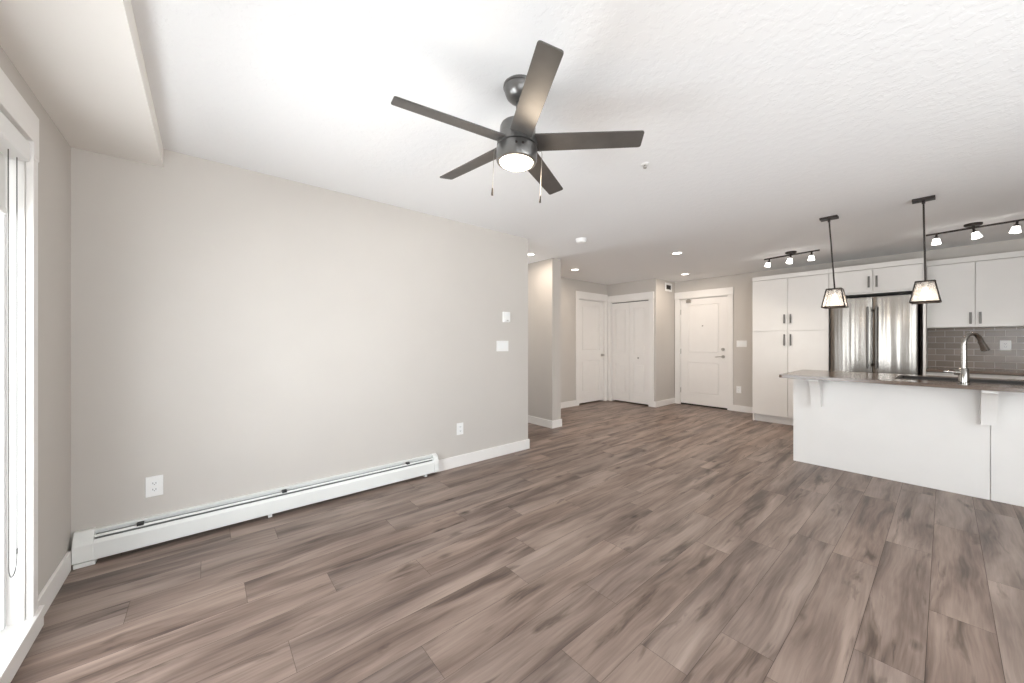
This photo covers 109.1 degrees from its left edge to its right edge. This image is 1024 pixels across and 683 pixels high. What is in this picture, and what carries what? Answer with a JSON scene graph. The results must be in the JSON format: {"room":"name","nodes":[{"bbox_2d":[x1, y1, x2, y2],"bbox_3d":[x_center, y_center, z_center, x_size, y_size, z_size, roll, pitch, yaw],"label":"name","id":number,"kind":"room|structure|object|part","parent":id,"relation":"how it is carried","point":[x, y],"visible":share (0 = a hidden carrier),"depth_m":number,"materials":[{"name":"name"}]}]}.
{"room":"empty living room","nodes":[
{"label":"empty living room","id":0,"kind":"room"},
{"bbox_2d":[0,46,70,594],"bbox_3d":[-0.690,0.025,-0.226,0.200,2.440,5.943,0,0,-40],"label":"wall","id":1,"kind":"structure","parent":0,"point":[54,165],"depth_m":1.78,"materials":[{"name":"beige paint"}]},
{"bbox_2d":[0,111,29,577],"bbox_3d":[-1.558,0.052,0.914,0.098,1.748,1.481,0,0,-40],"label":"vertical blinds","id":2,"kind":"object","parent":1,"relation":"attached to","point":[13,145],"visible":1,"depth_m":1.44,"materials":[{"name":"white plastic"}]},
{"bbox_3d":[-1.964,0.090,1.433,0.004,1.672,0.088,0,0,-40],"label":"bead chain","id":3,"kind":"part","parent":2,"relation":"part of","materials":[{"name":"metal"}]},
{"bbox_2d":[0,68,44,682],"bbox_3d":[-1.598,0.141,0.880,0.234,2.206,1.689,0,0,-40],"label":"window","id":4,"kind":"structure","parent":1,"relation":"attached to","point":[21,617],"depth_m":1.49,"materials":[{"name":"white paint"}]},
{"bbox_3d":[-1.617,0.163,0.865,0.125,1.984,1.485,0,0,-40],"label":"frame","id":5,"kind":"part","parent":4,"relation":"part of","materials":[{"name":"white plastic"}]},
{"bbox_3d":[-1.598,1.200,0.880,0.234,0.090,1.689,0,0,-40],"label":"sill","id":6,"kind":"part","parent":4,"relation":"part of","materials":[{"name":"white paint"}]},
{"bbox_2d":[38,551,70,614],"bbox_3d":[-2.237,1.190,1.780,0.014,0.110,0.506,0,0,-40],"label":"baseboard","id":7,"kind":"structure","parent":1,"relation":"attached to","point":[52,587],"depth_m":1.77,"materials":[{"name":"white paint"}]},
{"bbox_2d":[71,147,527,565],"bbox_3d":[-1.170,0.025,3.175,3.444,2.440,0.120,0,0,-40],"label":"wall","id":8,"kind":"structure","parent":0,"point":[236,331],"depth_m":2.59,"materials":[{"name":"beige paint"}]},
{"bbox_2d":[145,475,162,497],"bbox_3d":[-2.191,0.886,2.232,0.078,0.124,0.009,0,0,-40],"label":"wall outlet","id":9,"kind":"object","parent":8,"relation":"attached to","point":[153,484],"visible":1,"depth_m":2.23,"materials":[{"name":"white plastic"}]},
{"bbox_2d":[151,480,157,485],"bbox_3d":[-2.190,0.868,2.230,0.033,0.028,0.004,0,0,-40],"label":"receptacle","id":10,"kind":"object","parent":9,"relation":"attached to","point":[153,482],"depth_m":2.23,"materials":[{"name":"white plastic"}]},
{"bbox_2d":[151,487,157,491],"bbox_3d":[-2.190,0.905,2.230,0.033,0.028,0.004,0,0,-40],"label":"receptacle","id":11,"kind":"object","parent":9,"relation":"attached to","point":[153,489],"depth_m":2.23,"materials":[{"name":"white plastic"}]},
{"bbox_2d":[72,453,438,569],"bbox_3d":[-1.560,1.151,2.720,2.229,0.186,0.072,0,0,-40],"label":"baseboard heater","id":12,"kind":"object","parent":8,"relation":"attached to","point":[89,545],"visible":1,"depth_m":2.43,"materials":[{"name":"white metal"}]},
{"bbox_3d":[-1.565,1.143,2.749,2.109,0.156,0.022,0,0,-40],"label":"panel","id":13,"kind":"part","parent":12,"relation":"part of","materials":[{"name":"white metal"}]},
{"bbox_2d":[457,422,462,434],"bbox_3d":[-0.518,0.873,3.639,0.076,0.118,0.009,0,0,-40],"label":"wall outlet","id":14,"kind":"object","parent":8,"relation":"attached to","point":[459,425],"visible":1,"depth_m":3.63,"materials":[{"name":"white plastic"}]},
{"bbox_2d":[439,439,529,471],"bbox_3d":[-0.261,1.190,3.852,1.210,0.110,0.014,0,0,-40],"label":"baseboard","id":15,"kind":"structure","parent":8,"relation":"attached to","point":[468,458],"depth_m":3.80,"materials":[{"name":"white paint"}]},
{"bbox_2d":[496,341,507,350],"bbox_3d":[-0.103,0.050,3.989,0.165,0.115,0.008,0,0,-40],"label":"light switch","id":16,"kind":"object","parent":8,"relation":"attached to","point":[500,345],"visible":1,"depth_m":3.98,"materials":[{"name":"white plastic"}]},
{"bbox_2d":[503,312,509,322],"bbox_3d":[-0.059,-0.269,4.008,0.090,0.117,0.036,0,0,-40],"label":"thermostat","id":17,"kind":"object","parent":8,"relation":"attached to","point":[506,315],"visible":1,"depth_m":3.99,"materials":[{"name":"white plastic"}]},
{"bbox_2d":[11,400,1023,682],"bbox_3d":[1.487,1.246,3.424,7.871,0.004,9.308,0,0,-40],"label":"floor","id":18,"kind":"structure","parent":0,"point":[629,542],"depth_m":1.86,"materials":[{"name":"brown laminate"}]},
{"bbox_2d":[752,269,831,424],"bbox_3d":[4.329,0.118,5.597,0.681,2.252,0.922,0,0,-40],"label":"pantry cabinet","id":19,"kind":"object","parent":18,"relation":"on","point":[792,331],"visible":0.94,"depth_m":5.41,"materials":[{"name":"white laminate"}]},
{"bbox_3d":[3.949,0.487,5.581,0.019,1.286,0.452,0,0,-40],"label":"door","id":20,"kind":"part","parent":19,"relation":"part of","materials":[{"name":"white laminate"}]},
{"bbox_3d":[3.949,-0.550,5.581,0.019,0.778,0.452,0,0,-40],"label":"door","id":21,"kind":"part","parent":19,"relation":"part of","materials":[{"name":"white laminate"}]},
{"bbox_3d":[4.246,0.487,5.228,0.019,1.286,0.460,0,0,-40],"label":"door","id":22,"kind":"part","parent":19,"relation":"part of","materials":[{"name":"white laminate"}]},
{"bbox_3d":[4.246,-0.550,5.228,0.019,0.778,0.460,0,0,-40],"label":"door","id":23,"kind":"part","parent":19,"relation":"part of","materials":[{"name":"white laminate"}]},
{"bbox_2d":[831,294,919,374],"bbox_3d":[4.844,0.334,4.870,0.773,1.822,0.793,0,0,-40],"label":"refrigerator","id":24,"kind":"object","parent":18,"relation":"on","point":[881,334],"visible":0.59,"depth_m":4.62,"materials":[{"name":"silver metal"}]},
{"bbox_3d":[4.496,-0.009,4.831,0.072,1.117,0.405,0,0,-40],"label":"door","id":25,"kind":"part","parent":24,"relation":"part of","materials":[{"name":"silver metal"}]},
{"bbox_3d":[4.555,-0.051,4.662,0.064,0.790,0.020,0,0,-40],"label":"handle","id":26,"kind":"part","parent":24,"relation":"part of","materials":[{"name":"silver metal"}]},
{"bbox_3d":[4.604,-0.051,4.604,0.064,0.790,0.020,0,0,-40],"label":"handle","id":27,"kind":"part","parent":24,"relation":"part of","materials":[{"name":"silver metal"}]},
{"bbox_3d":[4.754,-0.009,4.526,0.072,1.117,0.382,0,0,-40],"label":"door","id":28,"kind":"part","parent":24,"relation":"part of","materials":[{"name":"silver metal"}]},
{"bbox_2d":[829,258,926,374],"bbox_3d":[4.912,0.118,4.904,0.681,2.252,0.885,0,0,-40],"label":"tall cabinet","id":29,"kind":"object","parent":18,"relation":"on","point":[893,278],"visible":0.89,"depth_m":4.65,"materials":[{"name":"white laminate"}]},
{"bbox_3d":[4.536,-0.792,4.883,0.019,0.293,0.428,0,0,-40],"label":"door","id":30,"kind":"part","parent":29,"relation":"part of","materials":[{"name":"white laminate"}]},
{"bbox_3d":[4.680,-0.773,4.674,0.030,0.145,0.019,0,0,-40],"label":"handle","id":31,"kind":"part","parent":29,"relation":"part of","materials":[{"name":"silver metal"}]},
{"bbox_3d":[4.814,-0.792,4.553,0.019,0.293,0.425,0,0,-40],"label":"door","id":32,"kind":"part","parent":29,"relation":"part of","materials":[{"name":"white laminate"}]},
{"bbox_3d":[5.201,0.151,4.583,0.651,2.186,0.021,0,0,-40],"label":"panel","id":33,"kind":"part","parent":29,"relation":"part of","materials":[{"name":"white laminate"}]},
{"bbox_2d":[793,378,1023,506],"bbox_3d":[3.864,0.805,3.069,0.856,0.879,2.322,0,0,-40],"label":"kitchen island","id":34,"kind":"object","parent":18,"relation":"on","point":[968,442],"visible":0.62,"depth_m":3.15,"materials":[{"name":"white laminate"}]},
{"bbox_2d":[779,370,1023,392],"bbox_3d":[3.866,0.349,3.094,1.010,0.030,2.418,0,0,-40],"label":"island countertop","id":35,"kind":"structure","parent":34,"relation":"on","point":[861,377],"depth_m":3.21,"materials":[{"name":"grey stone"}]},
{"bbox_2d":[896,375,1023,384],"bbox_3d":[3.907,0.448,3.107,0.432,0.234,0.857,0,0,-40],"label":"sink","id":36,"kind":"object","parent":35,"relation":"in","point":[898,376],"visible":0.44,"depth_m":3.19,"materials":[{"name":"silver metal"}]},
{"bbox_2d":[943,332,989,383],"bbox_3d":[3.636,0.129,2.889,0.304,0.412,0.096,0,0,6],"label":"kitchen faucet","id":37,"kind":"object","parent":35,"relation":"on","point":[963,373],"visible":1,"depth_m":2.88,"materials":[{"name":"metal"}]},
{"bbox_3d":[3.525,0.246,2.920,0.086,0.040,0.040,0,0,38],"label":"lever","id":38,"kind":"part","parent":37,"relation":"part of","materials":[{"name":"metal"}]},
{"bbox_3d":[4.104,0.805,2.452,0.018,0.879,1.068,0,0,-40],"label":"panel","id":39,"kind":"part","parent":34,"relation":"part of","materials":[{"name":"white laminate"}]},
{"bbox_2d":[926,372,1023,379],"bbox_3d":[5.461,0.805,4.294,0.626,0.878,0.752,0,0,-40],"label":"base cabinet","id":40,"kind":"object","parent":18,"relation":"on","point":[927,373],"visible":0.16,"depth_m":4.08,"materials":[{"name":"white laminate"}]},
{"bbox_3d":[5.131,0.750,4.261,0.019,0.759,0.371,0,0,-40],"label":"door","id":41,"kind":"part","parent":40,"relation":"part of","materials":[{"name":"white laminate"}]},
{"bbox_3d":[5.373,0.750,3.974,0.019,0.759,0.371,0,0,-40],"label":"door","id":42,"kind":"part","parent":40,"relation":"part of","materials":[{"name":"white laminate"}]},
{"bbox_3d":[5.946,0.806,3.717,0.626,0.878,0.752,0,0,-40],"label":"base cabinet","id":43,"kind":"object","parent":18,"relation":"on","visible":0},
{"bbox_2d":[926,367,1023,375],"bbox_3d":[5.701,0.349,4.003,0.618,0.030,1.506,0,0,-40],"label":"countertop","id":44,"kind":"structure","parent":43,"relation":"on","point":[929,369],"depth_m":4.20,"materials":[{"name":"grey stone"}]},
{"bbox_2d":[528,258,560,420],"bbox_3d":[-0.184,0.025,6.263,0.181,2.440,2.577,0,0,-40],"label":"wall","id":45,"kind":"structure","parent":0,"point":[544,276],"depth_m":5.34,"materials":[{"name":"beige paint"}]},
{"bbox_2d":[528,415,552,428],"bbox_3d":[-0.254,1.190,6.195,0.014,0.110,2.591,0,0,-40],"label":"baseboard","id":46,"kind":"structure","parent":45,"relation":"attached to","point":[531,419],"depth_m":5.38,"materials":[{"name":"white paint"}]},
{"bbox_2d":[553,419,561,427],"bbox_3d":[0.656,1.190,5.277,0.195,0.110,0.014,0,0,-40],"label":"baseboard","id":47,"kind":"structure","parent":45,"relation":"attached to","point":[556,423],"depth_m":5.27,"materials":[{"name":"white paint"}]},
{"bbox_2d":[131,0,1023,284],"bbox_3d":[1.426,-1.256,3.434,8.151,0.120,9.220,0,0,-40],"label":"ceiling","id":48,"kind":"structure","parent":0,"point":[761,121],"depth_m":1.90,"materials":[{"name":"white paint"}]},
{"bbox_2d":[0,0,162,166],"bbox_3d":[-0.432,-1.138,-0.087,0.372,0.116,5.823,0,0,-40],"label":"ceiling bulkhead","id":49,"kind":"structure","parent":48,"relation":"attached to","point":[82,60],"depth_m":1.45,"materials":[{"name":"paint"}]},
{"bbox_2d":[391,40,643,202],"bbox_3d":[0.032,-0.922,1.658,1.091,0.556,1.041,0,0,-10],"label":"ceiling fan","id":50,"kind":"object","parent":48,"relation":"hanging from","point":[518,142],"visible":1,"depth_m":1.62,"materials":[{"name":"grey metal"}]},
{"bbox_3d":[-0.262,-0.940,1.550,0.478,0.050,0.099,0,0,-28],"label":"blade","id":51,"kind":"part","parent":50,"relation":"part of","materials":[{"name":"wood"}]},
{"bbox_3d":[-0.209,-0.931,1.925,0.478,0.033,0.100,0,0,44],"label":"blade","id":52,"kind":"part","parent":50,"relation":"part of","materials":[{"name":"wood"}]},
{"bbox_3d":[0.081,-0.928,1.381,0.098,0.036,0.478,0,0,-10],"label":"blade","id":53,"kind":"part","parent":50,"relation":"part of","materials":[{"name":"wood"}]},
{"bbox_3d":[0.164,-0.915,1.993,0.100,0.041,0.478,0,0,25],"label":"blade","id":54,"kind":"part","parent":50,"relation":"part of","materials":[{"name":"wood"}]},
{"bbox_3d":[0.345,-0.913,1.658,0.478,0.049,0.099,0,0,7],"label":"blade","id":55,"kind":"part","parent":50,"relation":"part of","materials":[{"name":"wood"}]},
{"bbox_2d":[575,238,586,243],"bbox_3d":[0.810,-1.172,4.256,0.136,0.047,0.136,0,0,-40],"label":"recessed light","id":56,"kind":"object","parent":48,"relation":"attached to","point":[578,240],"visible":1,"depth_m":4.21,"materials":[{"name":"white plastic"}]},
{"bbox_2d":[641,162,648,168],"bbox_3d":[0.896,-1.182,2.452,0.052,0.028,0.052,0,0,-40],"label":"sprinkler head","id":57,"kind":"object","parent":48,"relation":"attached to","point":[644,163],"visible":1,"depth_m":2.44},
{"bbox_2d":[670,252,683,254],"bbox_3d":[2.228,-1.192,4.919,0.164,0.007,0.164,0,0,-40],"label":"recessed light","id":58,"kind":"object","parent":48,"relation":"in","point":[672,253],"visible":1,"depth_m":4.93,"materials":[{"name":"white plastic"}]},
{"bbox_2d":[764,249,819,266],"bbox_3d":[3.712,-1.116,4.859,0.132,0.160,0.632,0,0,-31],"label":"track light","id":59,"kind":"object","parent":48,"relation":"attached to","point":[789,253],"visible":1,"depth_m":4.83,"materials":[{"name":"white glass"}]},
{"bbox_3d":[3.689,-1.073,4.844,0.076,0.075,0.072,0,0,-31],"label":"lamp shade","id":60,"kind":"part","parent":59,"relation":"part of","materials":[{"name":"white glass"}]},
{"bbox_3d":[3.830,-1.071,4.661,0.072,0.063,0.072,0,0,-31],"label":"lamp shade","id":61,"kind":"part","parent":59,"relation":"part of","materials":[{"name":"white glass"}]},
{"bbox_2d":[819,215,848,308],"bbox_3d":[3.072,-0.758,3.479,0.179,0.875,0.197,0,0,-40],"label":"pendant light","id":62,"kind":"object","parent":48,"relation":"hanging from","point":[834,290],"visible":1,"depth_m":3.48,"materials":[{"name":"black metal"}]},
{"bbox_3d":[3.066,-0.839,3.493,0.021,0.684,0.058,0,0,-40],"label":"rod","id":63,"kind":"part","parent":62,"relation":"part of","materials":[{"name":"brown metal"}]},
{"bbox_3d":[3.077,-0.412,3.472,0.179,0.183,0.179,0,0,-40],"label":"shade frame","id":64,"kind":"part","parent":62,"relation":"part of","materials":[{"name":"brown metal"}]},
{"bbox_3d":[3.077,-0.414,3.472,0.048,0.075,0.048,0,0,-40],"label":"bulb","id":65,"kind":"part","parent":62,"relation":"part of","materials":[{"name":"white glass"}]},
{"bbox_2d":[909,195,941,303],"bbox_3d":[3.445,-0.758,3.035,0.179,0.875,0.179,0,0,-40],"label":"pendant light","id":66,"kind":"object","parent":48,"relation":"hanging from","point":[925,283],"visible":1,"depth_m":3.04,"materials":[{"name":"black metal"}]},
{"bbox_3d":[3.440,-0.840,3.041,0.020,0.684,0.026,0,0,-40],"label":"rod","id":67,"kind":"part","parent":66,"relation":"part of","materials":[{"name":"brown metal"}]},
{"bbox_2d":[922,282,928,287],"bbox_3d":[3.445,-0.473,3.035,0.040,0.048,0.040,0,0,-40],"label":"bulb","id":68,"kind":"object","parent":66,"relation":"attached to","point":[924,284],"depth_m":3.02,"materials":[{"name":"white glass"}]},
{"bbox_3d":[3.445,-0.412,3.035,0.179,0.183,0.179,0,0,-40],"label":"shade frame","id":69,"kind":"part","parent":66,"relation":"part of","materials":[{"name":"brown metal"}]},
{"bbox_3d":[3.445,-0.414,3.035,0.048,0.075,0.048,0,0,-40],"label":"bulb","id":70,"kind":"part","parent":66,"relation":"part of","materials":[{"name":"white glass"}]},
{"bbox_2d":[926,219,1023,244],"bbox_3d":[4.678,-1.116,3.701,0.124,0.160,0.632,0,0,-33],"label":"track light","id":71,"kind":"object","parent":48,"relation":"attached to","point":[1016,228],"visible":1,"depth_m":3.67,"materials":[{"name":"white glass"}]},
{"bbox_3d":[4.541,-1.071,3.897,0.072,0.064,0.072,0,0,-33],"label":"lamp shade","id":72,"kind":"part","parent":71,"relation":"part of","materials":[{"name":"white glass"}]},
{"bbox_3d":[4.684,-1.072,3.669,0.072,0.072,0.072,0,0,-33],"label":"lamp shade","id":73,"kind":"part","parent":71,"relation":"part of","materials":[{"name":"white glass"}]},
{"bbox_3d":[4.813,-1.071,3.485,0.072,0.066,0.072,0,0,-33],"label":"lamp shade","id":74,"kind":"part","parent":71,"relation":"part of","materials":[{"name":"white glass"}]},
{"bbox_2d":[561,277,606,401],"bbox_3d":[1.061,0.025,6.981,2.647,2.440,0.120,0,0,-40],"label":"wall","id":75,"kind":"structure","parent":0,"point":[569,287],"depth_m":6.95,"materials":[{"name":"beige paint"}]},
{"bbox_2d":[561,400,575,407],"bbox_3d":[0.669,1.190,6.564,1.484,0.110,0.014,0,0,-40],"label":"baseboard","id":76,"kind":"structure","parent":75,"relation":"attached to","point":[568,403],"depth_m":6.89,"materials":[{"name":"white paint"}]},
{"bbox_2d":[579,300,604,403],"bbox_3d":[1.611,0.198,7.374,0.818,2.041,0.098,0,0,-40],"label":"door","id":77,"kind":"structure","parent":75,"relation":"in","point":[591,354],"depth_m":7.38,"materials":[{"name":"white paint"}]},
{"bbox_2d":[576,291,607,405],"bbox_3d":[1.584,0.132,7.407,1.013,2.225,0.142,0,0,-40],"label":"trim","id":78,"kind":"structure","parent":75,"relation":"attached to","point":[587,296],"depth_m":7.31,"materials":[{"name":"white paint"}]},
{"bbox_2d":[607,278,658,401],"bbox_3d":[2.414,0.025,7.334,0.120,2.440,1.082,0,0,-40],"label":"wall","id":79,"kind":"structure","parent":0,"point":[649,285],"depth_m":6.95,"materials":[{"name":"beige paint"}]},
{"bbox_2d":[612,300,647,404],"bbox_3d":[2.370,0.207,7.328,0.064,2.022,0.832,0,0,-40],"label":"door","id":80,"kind":"structure","parent":79,"relation":"in","point":[629,319],"depth_m":7.32,"materials":[{"name":"white paint"}]},
{"bbox_2d":[607,291,653,406],"bbox_3d":[2.399,0.147,7.336,0.142,2.195,1.043,0,0,-40],"label":"trim","id":81,"kind":"structure","parent":79,"relation":"attached to","point":[649,296],"depth_m":6.99,"materials":[{"name":"white paint"}]},
{"bbox_2d":[659,279,674,400],"bbox_3d":[3.011,0.025,7.207,0.629,2.440,0.120,0,0,-40],"label":"wall","id":82,"kind":"structure","parent":0,"point":[666,299],"depth_m":7.15,"materials":[{"name":"beige paint"}]},
{"bbox_2d":[656,398,674,406],"bbox_3d":[3.002,1.190,7.113,0.735,0.110,0.014,0,0,-40],"label":"baseboard","id":83,"kind":"structure","parent":82,"relation":"attached to","point":[672,400],"depth_m":7.09,"materials":[{"name":"white paint"}]},
{"bbox_2d":[665,282,671,291],"bbox_3d":[3.092,-1.069,7.191,0.266,0.164,0.010,0,0,-40],"label":"air vent","id":84,"kind":"object","parent":82,"relation":"in","point":[668,287],"visible":1,"depth_m":7.18,"materials":[{"name":"white plastic"}]},
{"bbox_2d":[675,238,1023,406],"bbox_3d":[5.298,0.025,5.069,0.120,2.440,6.337,0,0,-40],"label":"wall","id":85,"kind":"structure","parent":0,"point":[742,284],"depth_m":6.35,"materials":[{"name":"beige paint"}]},
{"bbox_2d":[680,296,726,409],"bbox_3d":[3.645,0.207,6.959,0.101,2.074,0.864,0,0,-40],"label":"door","id":86,"kind":"structure","parent":85,"relation":"in","point":[703,351],"depth_m":6.95,"materials":[{"name":"white paint"}]},
{"bbox_2d":[675,287,733,410],"bbox_3d":[3.675,0.132,6.982,0.142,2.225,1.067,0,0,-40],"label":"trim","id":87,"kind":"structure","parent":85,"relation":"attached to","point":[729,291],"depth_m":6.83,"materials":[{"name":"white paint"}]},
{"bbox_2d":[736,386,740,392],"bbox_3d":[4.031,0.855,6.476,0.009,0.124,0.078,0,0,-40],"label":"wall outlet","id":88,"kind":"object","parent":85,"relation":"attached to","point":[738,388],"visible":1,"depth_m":6.48,"materials":[{"name":"white plastic"}]},
{"bbox_2d":[737,340,746,346],"bbox_3d":[4.061,0.040,6.441,0.008,0.115,0.160,0,0,-40],"label":"light switch","id":89,"kind":"object","parent":85,"relation":"attached to","point":[740,343],"visible":1,"depth_m":6.43,"materials":[{"name":"white plastic"}]},
{"bbox_2d":[733,405,752,412],"bbox_3d":[4.128,1.190,6.357,0.014,0.110,0.485,0,0,-40],"label":"baseboard","id":90,"kind":"structure","parent":85,"relation":"attached to","point":[747,409],"depth_m":6.41,"materials":[{"name":"white paint"}]},
{"bbox_2d":[927,251,1023,328],"bbox_3d":[5.564,-0.589,4.380,0.356,0.837,0.752,0,0,-40],"label":"upper cabinet","id":91,"kind":"object","parent":85,"relation":"attached to","point":[981,291],"visible":1,"depth_m":4.27,"materials":[{"name":"white laminate"}]},
{"bbox_3d":[5.337,-0.557,4.435,0.019,0.763,0.371,0,0,-40],"label":"door","id":92,"kind":"part","parent":91,"relation":"part of","materials":[{"name":"white laminate"}]},
{"bbox_3d":[5.417,-0.277,4.302,0.030,0.138,0.019,0,0,-40],"label":"handle","id":93,"kind":"part","parent":91,"relation":"part of","materials":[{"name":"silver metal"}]},
{"bbox_3d":[5.462,-0.277,4.249,0.030,0.138,0.019,0,0,-40],"label":"handle","id":94,"kind":"part","parent":91,"relation":"part of","materials":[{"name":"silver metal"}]},
{"bbox_3d":[5.579,-0.557,4.147,0.019,0.763,0.371,0,0,-40],"label":"door","id":95,"kind":"part","parent":91,"relation":"part of","materials":[{"name":"white laminate"}]},
{"bbox_2d":[928,327,1023,369],"bbox_3d":[5.941,0.082,4.205,0.009,0.504,1.506,0,0,-40],"label":"backsplash","id":96,"kind":"structure","parent":85,"relation":"attached to","point":[943,343],"depth_m":4.46,"materials":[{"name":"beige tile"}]},
{"bbox_2d":[1000,340,1010,349],"bbox_3d":[5.841,0.045,4.310,0.009,0.118,0.082,0,0,-40],"label":"wall outlet","id":97,"kind":"object","parent":85,"relation":"attached to","point":[1004,344],"visible":1,"depth_m":4.31,"materials":[{"name":"white plastic"}]}
]}

